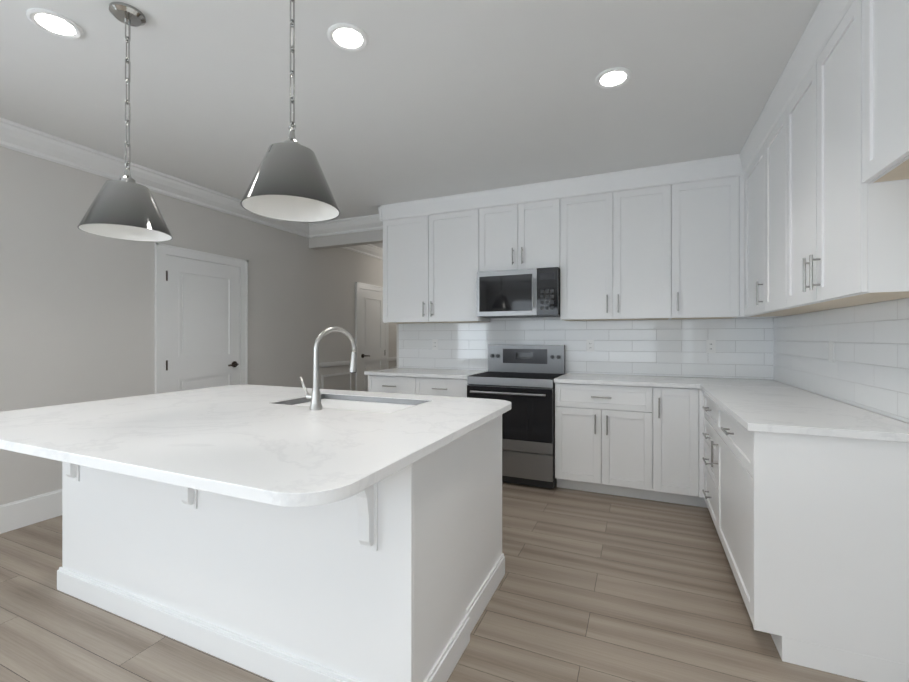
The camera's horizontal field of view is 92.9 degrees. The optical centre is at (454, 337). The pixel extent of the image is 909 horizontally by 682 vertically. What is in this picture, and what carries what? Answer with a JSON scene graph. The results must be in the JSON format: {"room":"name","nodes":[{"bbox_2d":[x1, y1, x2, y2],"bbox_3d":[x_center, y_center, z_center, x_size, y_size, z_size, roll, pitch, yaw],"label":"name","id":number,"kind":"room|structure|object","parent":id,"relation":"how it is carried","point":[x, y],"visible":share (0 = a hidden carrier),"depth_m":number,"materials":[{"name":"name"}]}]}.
{"room":"kitchen","nodes":[
{"label":"kitchen","id":0,"kind":"room"},
{"bbox_2d":[0,146,396,504],"bbox_3d":[-2.686,-0.060,3.744,0.100,2.720,11.300,0,0,24],"label":"wall","id":1,"kind":"structure","parent":0,"point":[77,315],"depth_m":3.43,"materials":[{"name":"paint"}]},
{"bbox_2d":[0,489,61,533],"bbox_3d":[-3.747,1.205,1.153,0.019,0.186,5.699,0,0,24],"label":"baseboard","id":2,"kind":"structure","parent":1,"relation":"attached to","point":[14,515],"depth_m":2.98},
{"bbox_2d":[0,117,312,237],"bbox_3d":[-3.326,-1.345,2.006,0.111,0.150,7.600,0,0,24],"label":"crown molding","id":3,"kind":"structure","parent":1,"relation":"attached to","point":[15,136],"depth_m":3.44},
{"bbox_2d":[155,243,247,393],"bbox_3d":[-2.394,0.237,4.190,0.078,2.124,0.950,0,0,24],"label":"door","id":4,"kind":"structure","parent":1,"relation":"attached to","point":[201,323],"depth_m":4.14,"materials":[{"name":"white wood"}]},
{"bbox_2d":[319,357,396,390],"bbox_3d":[-1.109,0.694,7.213,0.022,0.715,3.440,0,0,24],"label":"trim","id":5,"kind":"structure","parent":1,"relation":"attached to","point":[329,364],"depth_m":6.03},
{"bbox_2d":[340,244,382,259],"bbox_3d":[-1.069,-1.343,7.196,0.111,0.150,3.480,0,0,24],"label":"crown molding","id":6,"kind":"structure","parent":1,"relation":"attached to","point":[369,250],"depth_m":6.62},
{"bbox_2d":[355,282,388,391],"bbox_3d":[-1.261,0.238,6.794,0.078,2.124,0.870,0,0,24],"label":"door","id":7,"kind":"structure","parent":1,"relation":"attached to","point":[372,335],"depth_m":6.72,"materials":[{"name":"white wood"}]},
{"bbox_2d":[309,229,382,249],"bbox_3d":[-1.242,-1.279,5.309,1.300,0.280,0.120,0,0,24],"label":"header beam","id":8,"kind":"structure","parent":0,"point":[350,239],"depth_m":5.29,"materials":[{"name":"paint"}]},
{"bbox_2d":[308,214,382,236],"bbox_3d":[-1.233,-1.343,5.179,1.180,0.150,0.110,0,0,24],"label":"crown molding","id":9,"kind":"structure","parent":8,"relation":"attached to","point":[369,222],"depth_m":5.20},
{"bbox_2d":[0,0,820,247],"bbox_3d":[-0.413,-1.470,2.702,5.100,0.100,11.400,0,0,24],"label":"ceiling","id":10,"kind":"structure","parent":0,"point":[413,100],"depth_m":2.44,"materials":[{"name":"paint"}]},
{"bbox_2d":[26,8,82,39],"bbox_3d":[-1.806,-1.415,1.956,0.190,0.010,0.190,0,0,24],"label":"recessed light","id":11,"kind":"object","parent":10,"relation":"in","point":[54,23],"visible":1,"depth_m":1.95,"materials":[{"name":"white plastic"}]},
{"bbox_2d":[77,2,172,241],"bbox_3d":[-1.431,-0.938,1.890,0.332,0.964,0.332,0,0,24],"label":"pendant light","id":12,"kind":"object","parent":10,"relation":"hanging from","point":[125,207],"visible":1,"depth_m":1.85,"materials":[{"name":"silver metal"}]},
{"bbox_2d":[240,0,339,221],"bbox_3d":[-0.579,-0.938,1.542,0.332,0.964,0.332,0,0,24],"label":"pendant light","id":13,"kind":"object","parent":10,"relation":"hanging from","point":[288,182],"visible":1,"depth_m":1.48,"materials":[{"name":"silver metal"}]},
{"bbox_2d":[327,23,368,51],"bbox_3d":[-0.503,-1.415,2.043,0.190,0.010,0.190,0,0,24],"label":"recessed light","id":14,"kind":"object","parent":10,"relation":"in","point":[349,37],"visible":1,"depth_m":2.04,"materials":[{"name":"white plastic"}]},
{"bbox_2d":[595,67,631,88],"bbox_3d":[0.868,-1.415,2.363,0.190,0.010,0.190,0,0,24],"label":"recessed light","id":15,"kind":"object","parent":10,"relation":"in","point":[615,77],"visible":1,"depth_m":2.35,"materials":[{"name":"white plastic"}]},
{"bbox_2d":[0,482,864,681],"bbox_3d":[-0.413,1.350,2.701,5.100,0.100,11.400,0,0,24],"label":"floor","id":16,"kind":"structure","parent":0,"point":[596,587],"depth_m":2.01,"materials":[{"name":"brown wood"}]},
{"bbox_2d":[57,415,504,681],"bbox_3d":[-0.932,0.840,2.172,2.090,0.918,1.363,0,0,24],"label":"kitchen island","id":17,"kind":"object","parent":16,"relation":"on","point":[315,533],"depth_m":1.70,"materials":[{"name":"white wood"}]},
{"bbox_2d":[0,385,510,518],"bbox_3d":[-0.949,0.365,2.084,2.130,0.032,1.600,0,0,24],"label":"island countertop","id":18,"kind":"structure","parent":17,"relation":"on","point":[244,443],"depth_m":1.52,"materials":[{"name":"white stone"}]},
{"bbox_2d":[296,327,359,410],"bbox_3d":[-0.629,0.148,2.157,0.200,0.401,0.219,0,0,24],"label":"faucet","id":19,"kind":"object","parent":18,"relation":"on","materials":[{"name":"silver metal"}]},
{"bbox_2d":[284,395,423,410],"bbox_3d":[-0.555,0.471,2.349,0.756,0.237,0.436,0,0,24],"label":"sink","id":20,"kind":"object","parent":18,"relation":"in","point":[369,402],"depth_m":2.46,"materials":[{"name":"silver metal"}]},
{"bbox_2d":[364,368,487,396],"bbox_3d":[-0.275,0.825,4.462,1.128,0.950,0.653,0,0,24],"label":"base cabinet","id":21,"kind":"object","parent":16,"relation":"on","point":[440,382],"visible":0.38,"depth_m":4.21,"materials":[{"name":"white wood"}]},
{"bbox_2d":[467,345,564,488],"bbox_3d":[0.587,0.688,4.048,0.772,1.225,0.709,0,0,24],"label":"range","id":22,"kind":"object","parent":16,"relation":"on","point":[520,378],"visible":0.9,"depth_m":3.75,"materials":[{"name":"silver metal"}]},
{"bbox_2d":[555,385,661,501],"bbox_3d":[1.345,0.841,3.778,0.817,0.918,0.614,0,0,24],"label":"base cabinet","id":23,"kind":"object","parent":16,"relation":"on","point":[608,438],"depth_m":3.49,"materials":[{"name":"white wood"}]},
{"bbox_2d":[554,373,797,388],"bbox_3d":[1.731,0.366,3.596,1.674,0.031,0.640,0,0,24],"label":"countertop","id":24,"kind":"structure","parent":23,"relation":"on","point":[568,378],"depth_m":3.50,"materials":[{"name":"white stone"}]},
{"bbox_2d":[662,389,685,504],"bbox_3d":[1.803,0.841,3.579,0.426,0.918,0.614,0,0,24],"label":"base cabinet","id":25,"kind":"object","parent":16,"relation":"on","point":[673,400],"depth_m":3.31,"materials":[{"name":"white wood"}]},
{"bbox_2d":[698,389,717,532],"bbox_3d":[1.972,0.841,2.803,0.600,0.918,0.711,0,0,24],"label":"base cabinet","id":26,"kind":"object","parent":16,"relation":"on","point":[707,411],"depth_m":2.99,"materials":[{"name":"white wood"}]},
{"bbox_2d":[718,409,908,681],"bbox_3d":[1.678,0.840,2.091,0.570,0.918,0.951,0,0,24],"label":"base cabinet","id":27,"kind":"object","parent":16,"relation":"on","point":[802,495],"depth_m":1.68,"materials":[{"name":"white wood"}]},
{"bbox_2d":[698,385,908,444],"bbox_3d":[1.782,0.365,2.363,0.596,0.031,1.580,0,0,24],"label":"countertop","id":28,"kind":"structure","parent":27,"relation":"on","point":[758,408],"depth_m":1.93,"materials":[{"name":"white stone"}]},
{"bbox_2d":[397,318,769,379],"bbox_3d":[1.699,-0.059,5.927,3.600,2.720,3.600,0,0,24],"label":"wall","id":29,"kind":"structure","parent":0,"point":[487,370],"depth_m":4.70,"materials":[{"name":"paint"}]},
{"bbox_2d":[382,198,433,323],"bbox_3d":[-0.429,-0.789,4.702,0.614,1.258,0.336,0,0,24],"label":"upper cabinet","id":30,"kind":"object","parent":29,"relation":"attached to","point":[408,227],"depth_m":4.55,"materials":[{"name":"white wood"}]},
{"bbox_2d":[434,192,477,322],"bbox_3d":[0.023,-0.789,4.506,0.614,1.258,0.336,0,0,24],"label":"upper cabinet","id":31,"kind":"object","parent":29,"relation":"attached to","point":[456,216],"depth_m":4.33,"materials":[{"name":"white wood"}]},
{"bbox_2d":[478,186,517,321],"bbox_3d":[0.457,-0.789,4.317,0.452,1.258,0.336,0,0,24],"label":"upper cabinet","id":32,"kind":"object","parent":29,"relation":"attached to","point":[497,208],"depth_m":4.15,"materials":[{"name":"white wood"}]},
{"bbox_2d":[518,178,569,320],"bbox_3d":[0.872,-0.789,4.137,0.453,1.258,0.336,0,0,24],"label":"upper cabinet","id":33,"kind":"object","parent":29,"relation":"attached to","point":[543,207],"depth_m":3.96,"materials":[{"name":"white wood"}]},
{"bbox_2d":[477,267,559,317],"bbox_3d":[0.637,-0.415,4.163,0.772,0.430,0.458,0,0,24],"label":"microwave","id":34,"kind":"object","parent":33,"relation":"attached to","point":[527,293],"visible":0.98,"depth_m":3.99,"materials":[{"name":"silver metal"}]},
{"bbox_2d":[399,317,770,379],"bbox_3d":[0.994,-0.141,4.268,3.570,0.978,0.003,0,0,24],"label":"tile backsplash","id":35,"kind":"structure","parent":29,"relation":"attached to","point":[677,348],"depth_m":4.04,"materials":[{"name":"white tile"}]},
{"bbox_2d":[432,339,437,349],"bbox_3d":[-0.214,0.080,4.789,0.070,0.114,0.005,0,0,24],"label":"electrical outlet plate","id":36,"kind":"object","parent":35,"relation":"attached to","point":[434,341],"depth_m":4.79,"materials":[{"name":"white plastic"}]},
{"bbox_2d":[586,340,593,351],"bbox_3d":[1.299,0.080,4.131,0.070,0.114,0.005,0,0,24],"label":"electrical outlet plate","id":37,"kind":"object","parent":35,"relation":"attached to","point":[589,343],"depth_m":4.13,"materials":[{"name":"white plastic"}]},
{"bbox_2d":[706,340,715,352],"bbox_3d":[2.216,0.080,3.732,0.070,0.114,0.005,0,0,24],"label":"electrical outlet plate","id":38,"kind":"object","parent":35,"relation":"attached to","point":[710,346],"depth_m":3.73,"materials":[{"name":"white plastic"}]},
{"bbox_2d":[570,172,621,320],"bbox_3d":[1.259,-0.789,3.968,0.513,1.258,0.336,0,0,24],"label":"upper cabinet","id":39,"kind":"object","parent":29,"relation":"attached to","point":[596,200],"depth_m":3.80,"materials":[{"name":"white wood"}]},
{"bbox_2d":[622,162,681,319],"bbox_3d":[1.645,-0.789,3.801,0.573,1.258,0.336,0,0,24],"label":"upper cabinet","id":40,"kind":"object","parent":29,"relation":"attached to","point":[652,196],"depth_m":3.62,"materials":[{"name":"white wood"}]},
{"bbox_2d":[682,156,729,318],"bbox_3d":[2.065,-0.789,3.618,0.585,1.258,0.336,0,0,24],"label":"upper cabinet","id":41,"kind":"object","parent":29,"relation":"attached to","point":[705,182],"depth_m":3.46,"materials":[{"name":"white wood"}]},
{"bbox_2d":[775,298,908,423],"bbox_3d":[1.182,-0.061,0.100,0.100,2.720,7.700,0,0,24],"label":"wall","id":42,"kind":"structure","parent":0,"point":[838,400],"depth_m":2.24,"materials":[{"name":"paint"}]},
{"bbox_2d":[738,112,773,317],"bbox_3d":[2.226,-0.789,3.004,0.296,1.258,0.701,0,0,24],"label":"upper cabinet","id":43,"kind":"object","parent":42,"relation":"attached to","point":[752,157],"depth_m":3.11,"materials":[{"name":"white wood"}]},
{"bbox_2d":[766,88,809,315],"bbox_3d":[2.034,-0.789,2.526,0.267,1.258,0.571,0,0,24],"label":"upper cabinet","id":44,"kind":"object","parent":42,"relation":"attached to","point":[772,108],"depth_m":2.65,"materials":[{"name":"white wood"}]},
{"bbox_2d":[778,36,862,311],"bbox_3d":[1.855,-0.790,2.114,0.267,1.258,0.571,0,0,24],"label":"upper cabinet","id":45,"kind":"object","parent":42,"relation":"attached to","point":[799,204],"depth_m":2.28,"materials":[{"name":"white wood"}]},
{"bbox_2d":[771,298,908,422],"bbox_3d":[1.965,0.094,2.032,0.003,0.506,3.270,0,0,24],"label":"tile backsplash","id":46,"kind":"structure","parent":42,"relation":"attached to","point":[868,368],"depth_m":2.22,"materials":[{"name":"white tile"}]},
{"bbox_2d":[806,0,908,307],"bbox_3d":[1.677,-0.790,1.705,0.267,1.258,0.561,0,0,24],"label":"upper cabinet","id":47,"kind":"object","parent":42,"relation":"attached to","point":[826,38],"depth_m":1.87,"materials":[{"name":"white wood"}]},
{"bbox_2d":[846,0,908,299],"bbox_3d":[1.490,-0.790,1.274,0.267,1.258,0.621,0,0,24],"label":"upper cabinet","id":48,"kind":"object","parent":42,"relation":"attached to","point":[877,31],"depth_m":1.52,"materials":[{"name":"white wood"}]}
]}

